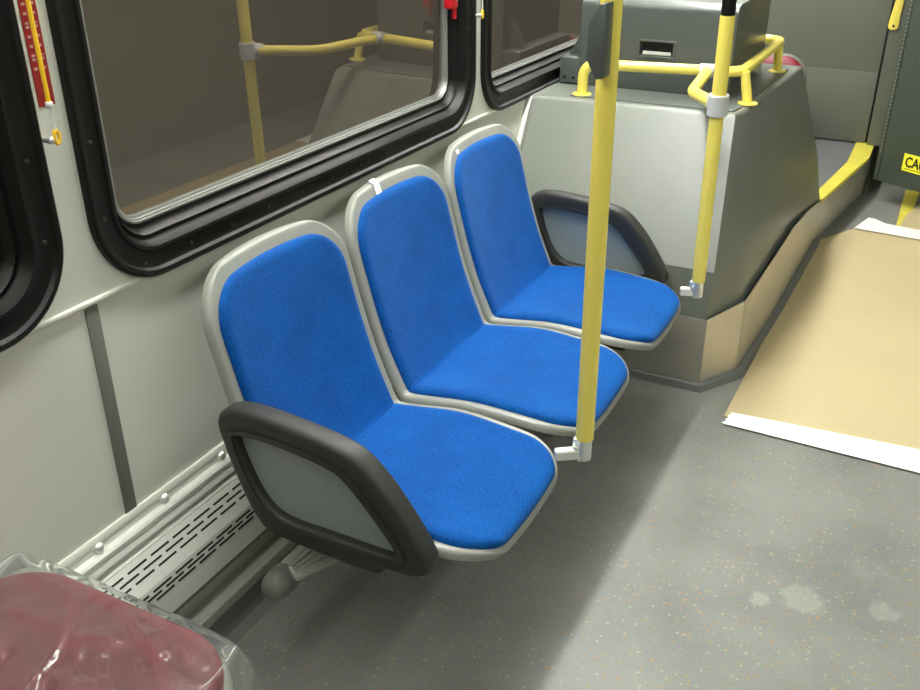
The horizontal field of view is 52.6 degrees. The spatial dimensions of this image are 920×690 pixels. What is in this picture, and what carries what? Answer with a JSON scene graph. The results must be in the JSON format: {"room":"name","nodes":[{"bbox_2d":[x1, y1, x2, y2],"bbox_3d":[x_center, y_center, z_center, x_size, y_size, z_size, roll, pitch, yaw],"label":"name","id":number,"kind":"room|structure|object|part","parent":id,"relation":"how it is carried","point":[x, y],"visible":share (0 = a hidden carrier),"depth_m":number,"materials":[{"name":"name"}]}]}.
{"room":"vehicle interior","nodes":[
{"label":"vehicle interior","id":0,"kind":"room"},
{"bbox_2d":[0,0,526,577],"bbox_3d":[0.021,-0.961,2.657,0.100,2.200,8.200,13,30,24],"label":"wall","id":1,"kind":"structure","parent":0,"point":[60,489],"depth_m":1.65,"materials":[{"name":"white plastic"}]},
{"bbox_2d":[0,0,63,352],"bbox_3d":[-1.019,-0.258,0.684,0.066,1.158,1.555,13,30,24],"label":"window","id":2,"kind":"structure","parent":1,"relation":"in","point":[31,240],"depth_m":1.43,"materials":[{"name":"black rubber"}]},
{"bbox_2d":[17,0,54,107],"bbox_3d":[-0.632,-0.575,1.316,0.003,0.468,0.030,13,30,24],"label":"label","id":3,"kind":"object","parent":1,"relation":"attached to","point":[22,7],"visible":0.8,"depth_m":1.38,"materials":[{"name":"red plastic"}]},
{"bbox_2d":[25,0,61,145],"bbox_3d":[-0.629,-0.671,1.236,0.036,0.823,0.021,3,27,6],"label":"pull cord","id":4,"kind":"object","parent":1,"relation":"attached to","point":[52,139],"visible":1,"depth_m":1.38,"materials":[{"name":"yellow plastic-coated cord"},{"name":"plastic"}]},
{"bbox_3d":[-0.617,-0.699,1.218,0.007,0.758,0.015,-1,27,-2],"label":"cord","id":5,"kind":"part","parent":4,"relation":"part of","materials":[{"name":"orange plastic"}]},
{"bbox_2d":[26,277,139,336],"bbox_3d":[-0.644,-0.060,1.554,0.016,0.010,0.285,13,30,24],"label":"trim","id":6,"kind":"structure","parent":1,"relation":"attached to","point":[92,301],"depth_m":1.56,"materials":[{"name":"white"}]},
{"bbox_2d":[84,304,136,513],"bbox_3d":[-0.631,0.124,1.679,0.012,0.426,0.028,13,30,24],"label":"trim","id":7,"kind":"structure","parent":1,"relation":"attached to","point":[92,316],"depth_m":1.67,"materials":[{"name":"grey rubber"}]},
{"bbox_2d":[202,544,298,657],"bbox_3d":[-0.638,0.683,1.784,0.126,0.066,3.485,13,30,24],"label":"baseboard","id":8,"kind":"structure","parent":1,"relation":"attached to","point":[253,605],"depth_m":2.00,"materials":[{"name":"grey metal"}]},
{"bbox_2d":[45,0,476,276],"bbox_3d":[-0.308,-0.883,1.909,0.066,1.158,1.420,13,30,24],"label":"window","id":9,"kind":"structure","parent":1,"relation":"in","point":[157,239],"depth_m":1.87,"materials":[{"name":"black rubber"}]},
{"bbox_2d":[444,0,457,18],"bbox_3d":[-0.024,-0.941,2.471,0.030,0.146,0.036,13,30,24],"label":"handle","id":10,"kind":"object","parent":9,"relation":"attached to","point":[448,4],"depth_m":2.48,"materials":[{"name":"red plastic"}]},
{"bbox_2d":[47,321,487,634],"bbox_3d":[-0.649,0.517,1.706,0.102,0.301,3.485,13,30,24],"label":"wall heater","id":11,"kind":"object","parent":1,"relation":"attached to","point":[196,545],"visible":0.19,"depth_m":1.88,"materials":[{"name":"white metal"}]},
{"bbox_3d":[-0.681,0.421,1.675,0.030,0.072,3.485,13,30,24],"label":"mounting rail","id":12,"kind":"part","parent":11,"relation":"part of","materials":[{"name":"silver metal"}]},
{"bbox_3d":[-0.648,0.616,1.756,0.102,0.079,3.485,13,30,24],"label":"rail","id":13,"kind":"part","parent":11,"relation":"part of","materials":[{"name":"grey metal"}]},
{"bbox_2d":[261,545,337,600],"bbox_3d":[-0.028,0.127,2.409,0.223,0.149,1.558,13,30,24],"label":"support beam","id":14,"kind":"structure","parent":1,"relation":"attached to","point":[301,562],"depth_m":1.83,"materials":[{"name":"grey metal"}]},
{"bbox_3d":[-0.314,0.362,1.936,0.171,0.138,0.266,-15,31,-27],"label":"cantilever arm","id":15,"kind":"part","parent":14,"relation":"part of","materials":[{"name":"grey metal"}]},
{"bbox_2d":[201,220,557,576],"bbox_3d":[-0.141,0.115,1.827,0.612,0.579,0.495,13,30,24],"label":"seat","id":16,"kind":"object","parent":14,"relation":"on","point":[320,443],"visible":1,"depth_m":1.79,"materials":[{"name":"blue fabric"}]},
{"bbox_3d":[-0.253,0.261,1.693,0.348,0.173,0.012,13,30,24],"label":"armrest panel","id":17,"kind":"part","parent":16,"relation":"part of","materials":[{"name":"grey plastic"}]},
{"bbox_3d":[-0.241,0.265,1.686,0.447,0.274,0.052,13,30,24],"label":"armrest","id":18,"kind":"part","parent":16,"relation":"part of","materials":[{"name":"black plastic"}]},
{"bbox_2d":[554,0,622,461],"bbox_3d":[0.225,-0.575,1.486,0.072,1.826,0.083,13,30,24],"label":"pole","id":19,"kind":"object","parent":16,"relation":"attached to","point":[604,29],"visible":1,"depth_m":1.64,"materials":[{"name":"yellow metal"}]},
{"bbox_2d":[572,435,591,461],"bbox_3d":[0.249,0.210,1.901,0.038,0.052,0.035,13,30,24],"label":"socket","id":20,"kind":"object","parent":19,"relation":"attached to","point":[582,444],"depth_m":1.89,"materials":[{"name":"silver metal"}]},
{"bbox_2d":[345,164,628,436],"bbox_3d":[0.082,-0.084,2.211,0.612,0.584,0.453,13,30,24],"label":"seat","id":21,"kind":"object","parent":14,"relation":"on","point":[435,343],"visible":0.92,"depth_m":2.22,"materials":[{"name":"blue fabric"}]},
{"bbox_2d":[444,124,680,350],"bbox_3d":[0.311,-0.283,2.607,0.612,0.579,0.524,13,30,24],"label":"seat","id":22,"kind":"object","parent":14,"relation":"on","point":[524,255],"visible":0.93,"depth_m":2.64,"materials":[{"name":"blue fabric"}]},
{"bbox_3d":[0.408,-0.320,2.831,0.348,0.173,0.012,13,30,24],"label":"armrest panel","id":23,"kind":"part","parent":22,"relation":"part of","materials":[{"name":"grey plastic"}]},
{"bbox_3d":[0.419,-0.316,2.824,0.447,0.274,0.048,13,30,24],"label":"armrest","id":24,"kind":"part","parent":22,"relation":"part of","materials":[{"name":"black plastic"}]},
{"bbox_2d":[680,0,736,298],"bbox_3d":[0.633,-0.934,2.188,0.066,1.827,0.133,13,30,24],"label":"pole","id":25,"kind":"object","parent":22,"relation":"attached to","point":[728,8],"visible":1,"depth_m":2.42,"materials":[{"name":"yellow metal"}]},
{"bbox_2d":[689,280,703,298],"bbox_3d":[0.667,-0.161,2.625,0.038,0.053,0.036,13,30,24],"label":"socket","id":26,"kind":"object","parent":25,"relation":"attached to","point":[695,286],"depth_m":2.61,"materials":[{"name":"silver metal"}]},
{"bbox_2d":[460,109,496,128],"bbox_3d":[0.044,-0.665,2.738,0.016,0.010,0.290,13,30,24],"label":"trim","id":27,"kind":"structure","parent":1,"relation":"attached to","point":[479,117],"depth_m":2.74,"materials":[{"name":"white plastic"}]},
{"bbox_2d":[476,0,483,18],"bbox_3d":[0.048,-1.270,2.401,0.036,0.816,0.021,3,27,6],"label":"pull cord","id":28,"kind":"object","parent":1,"relation":"attached to","point":[479,15],"visible":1,"depth_m":2.57,"materials":[{"name":"yellow plastic"}]},
{"bbox_2d":[480,0,578,110],"bbox_3d":[0.435,-1.536,3.188,0.066,1.158,1.715,13,30,24],"label":"window","id":29,"kind":"structure","parent":1,"relation":"in","point":[506,86],"depth_m":2.95,"materials":[{"name":"black rubber"}]},
{"bbox_2d":[222,146,919,689],"bbox_3d":[1.125,0.302,2.662,2.620,0.060,8.200,13,30,24],"label":"floor","id":30,"kind":"structure","parent":0,"point":[691,550],"depth_m":2.11,"materials":[{"name":"plastic"}]},
{"bbox_2d":[0,552,249,689],"bbox_3d":[-0.623,0.518,1.234,0.521,0.860,0.555,13,30,24],"label":"seat","id":31,"kind":"object","parent":30,"relation":"on","point":[58,631],"visible":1,"depth_m":1.34,"materials":[{"name":"red"}]},
{"bbox_2d":[517,63,820,392],"bbox_3d":[0.832,-0.581,3.445,0.872,0.804,1.536,13,30,24],"label":"housing","id":32,"kind":"object","parent":30,"relation":"on","point":[767,201],"visible":0.51,"depth_m":2.93,"materials":[{"name":"white"}]},
{"bbox_3d":[0.441,-0.049,3.000,0.689,0.218,0.003,13,30,24],"label":"kick plate","id":33,"kind":"part","parent":32,"relation":"part of","materials":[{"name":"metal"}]},
{"bbox_2d":[560,0,770,97],"bbox_3d":[0.713,-1.069,3.210,0.579,0.281,0.523,13,30,24],"label":"box","id":34,"kind":"object","parent":32,"relation":"on","point":[664,31],"visible":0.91,"depth_m":2.98,"materials":[{"name":"grey"}]},
{"bbox_3d":[0.631,-0.951,2.990,0.123,0.057,0.005,13,30,24],"label":"recess frame","id":35,"kind":"part","parent":34,"relation":"part of","materials":[{"name":"grey plastic"}]},
{"bbox_2d":[573,34,785,117],"bbox_3d":[0.697,-0.877,2.986,0.598,0.145,1.288,13,30,24],"label":"guard rail","id":36,"kind":"object","parent":32,"relation":"on","point":[717,106],"visible":0.87,"depth_m":2.88,"materials":[{"name":"yellow metal"}]},
{"bbox_3d":[0.886,-0.796,2.878,0.049,0.099,0.030,13,30,24],"label":"rail post","id":37,"kind":"part","parent":36,"relation":"part of","materials":[{"name":"yellow metal"}]},
{"bbox_3d":[1.141,-1.031,3.337,0.038,0.096,0.030,13,30,24],"label":"rail post","id":38,"kind":"part","parent":36,"relation":"part of","materials":[{"name":"yellow metal"}]},
{"bbox_3d":[0.815,-0.008,2.894,0.165,0.240,0.004,-17,32,-30],"label":"kick plate","id":39,"kind":"part","parent":32,"relation":"part of","materials":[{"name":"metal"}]},
{"bbox_3d":[1.002,-0.118,3.396,1.734,0.024,0.671,-17,32,-30],"label":"foot moulding","id":40,"kind":"part","parent":32,"relation":"part of","materials":[{"name":"grey plastic"}]},
{"bbox_3d":[1.122,-0.232,3.302,0.009,0.268,0.963,14,30,26],"label":"kick plate","id":41,"kind":"part","parent":32,"relation":"part of","materials":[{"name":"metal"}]},
{"bbox_3d":[1.446,-0.489,3.836,0.003,0.240,0.384,14,30,25],"label":"kick plate","id":42,"kind":"part","parent":32,"relation":"part of","materials":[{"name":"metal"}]},
{"bbox_2d":[722,228,919,472],"bbox_3d":[1.709,-0.046,3.269,1.124,0.005,1.965,13,30,24],"label":"ramp","id":43,"kind":"object","parent":30,"relation":"on","point":[842,355],"depth_m":3.08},
{"bbox_3d":[1.294,0.319,2.551,1.122,0.001,0.153,13,30,24],"label":"tape strip","id":44,"kind":"part","parent":43,"relation":"part of","materials":[{"name":"white plastic"}]},
{"bbox_2d":[814,138,873,240],"bbox_3d":[1.487,-0.825,4.584,0.940,0.203,1.115,13,30,24],"label":"platform","id":45,"kind":"object","parent":30,"relation":"on","point":[843,166],"visible":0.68,"depth_m":4.40,"materials":[{"name":"metal"}]},
{"bbox_2d":[762,53,806,82],"bbox_3d":[1.259,-1.045,4.250,0.518,0.500,0.526,13,30,24],"label":"seat","id":46,"kind":"object","parent":45,"relation":"on","point":[787,59],"visible":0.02,"depth_m":4.26,"materials":[{"name":"red"}]},
{"bbox_2d":[764,0,908,145],"bbox_3d":[1.731,-1.961,4.503,0.970,1.900,0.080,13,30,24],"label":"wall","id":47,"kind":"structure","parent":45,"relation":"on","point":[848,51],"depth_m":4.67,"materials":[{"name":"grey plastic"}]},
{"bbox_3d":[2.119,-1.867,4.313,0.085,1.896,0.060,13,30,24],"label":"door post","id":48,"kind":"part","parent":47,"relation":"part of","materials":[{"name":"grey metal"}]},
{"bbox_2d":[888,0,904,29],"bbox_3d":[2.081,-1.729,4.360,0.054,0.485,0.014,13,30,24],"label":"handle","id":49,"kind":"object","parent":47,"relation":"attached to","point":[893,24],"visible":1,"depth_m":4.44,"materials":[{"name":"yellow"}]},
{"bbox_3d":[1.860,-0.655,4.452,0.055,0.018,1.122,16,31,29],"label":"foot moulding","id":50,"kind":"part","parent":45,"relation":"part of","materials":[{"name":"grey"}]},
{"bbox_2d":[873,0,919,191],"bbox_3d":[2.192,-1.492,3.904,0.030,1.795,0.642,-15,30,-27],"label":"door","id":51,"kind":"structure","parent":30,"relation":"on","point":[898,158],"depth_m":4.33,"materials":[{"name":"grey metal"}]},
{"bbox_2d":[896,190,918,225],"bbox_3d":[2.134,-0.640,4.439,0.065,0.002,0.700,13,30,24],"label":"tape strip","id":52,"kind":"object","parent":30,"relation":"on","point":[910,197],"depth_m":4.52,"materials":[{"name":"yellow plastic"}]},
{"bbox_2d":[900,204,919,229],"bbox_3d":[2.532,-0.613,4.373,0.802,0.007,0.860,13,30,24],"label":"board","id":53,"kind":"object","parent":30,"relation":"on","point":[912,219],"visible":1,"depth_m":4.29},
{"bbox_2d":[854,218,919,239],"bbox_3d":[2.243,-0.444,4.032,0.984,0.001,0.188,16,31,29],"label":"tape strip","id":54,"kind":"object","parent":53,"relation":"on","point":[870,224],"visible":1,"depth_m":4.19,"materials":[{"name":"white plastic"}]}
]}

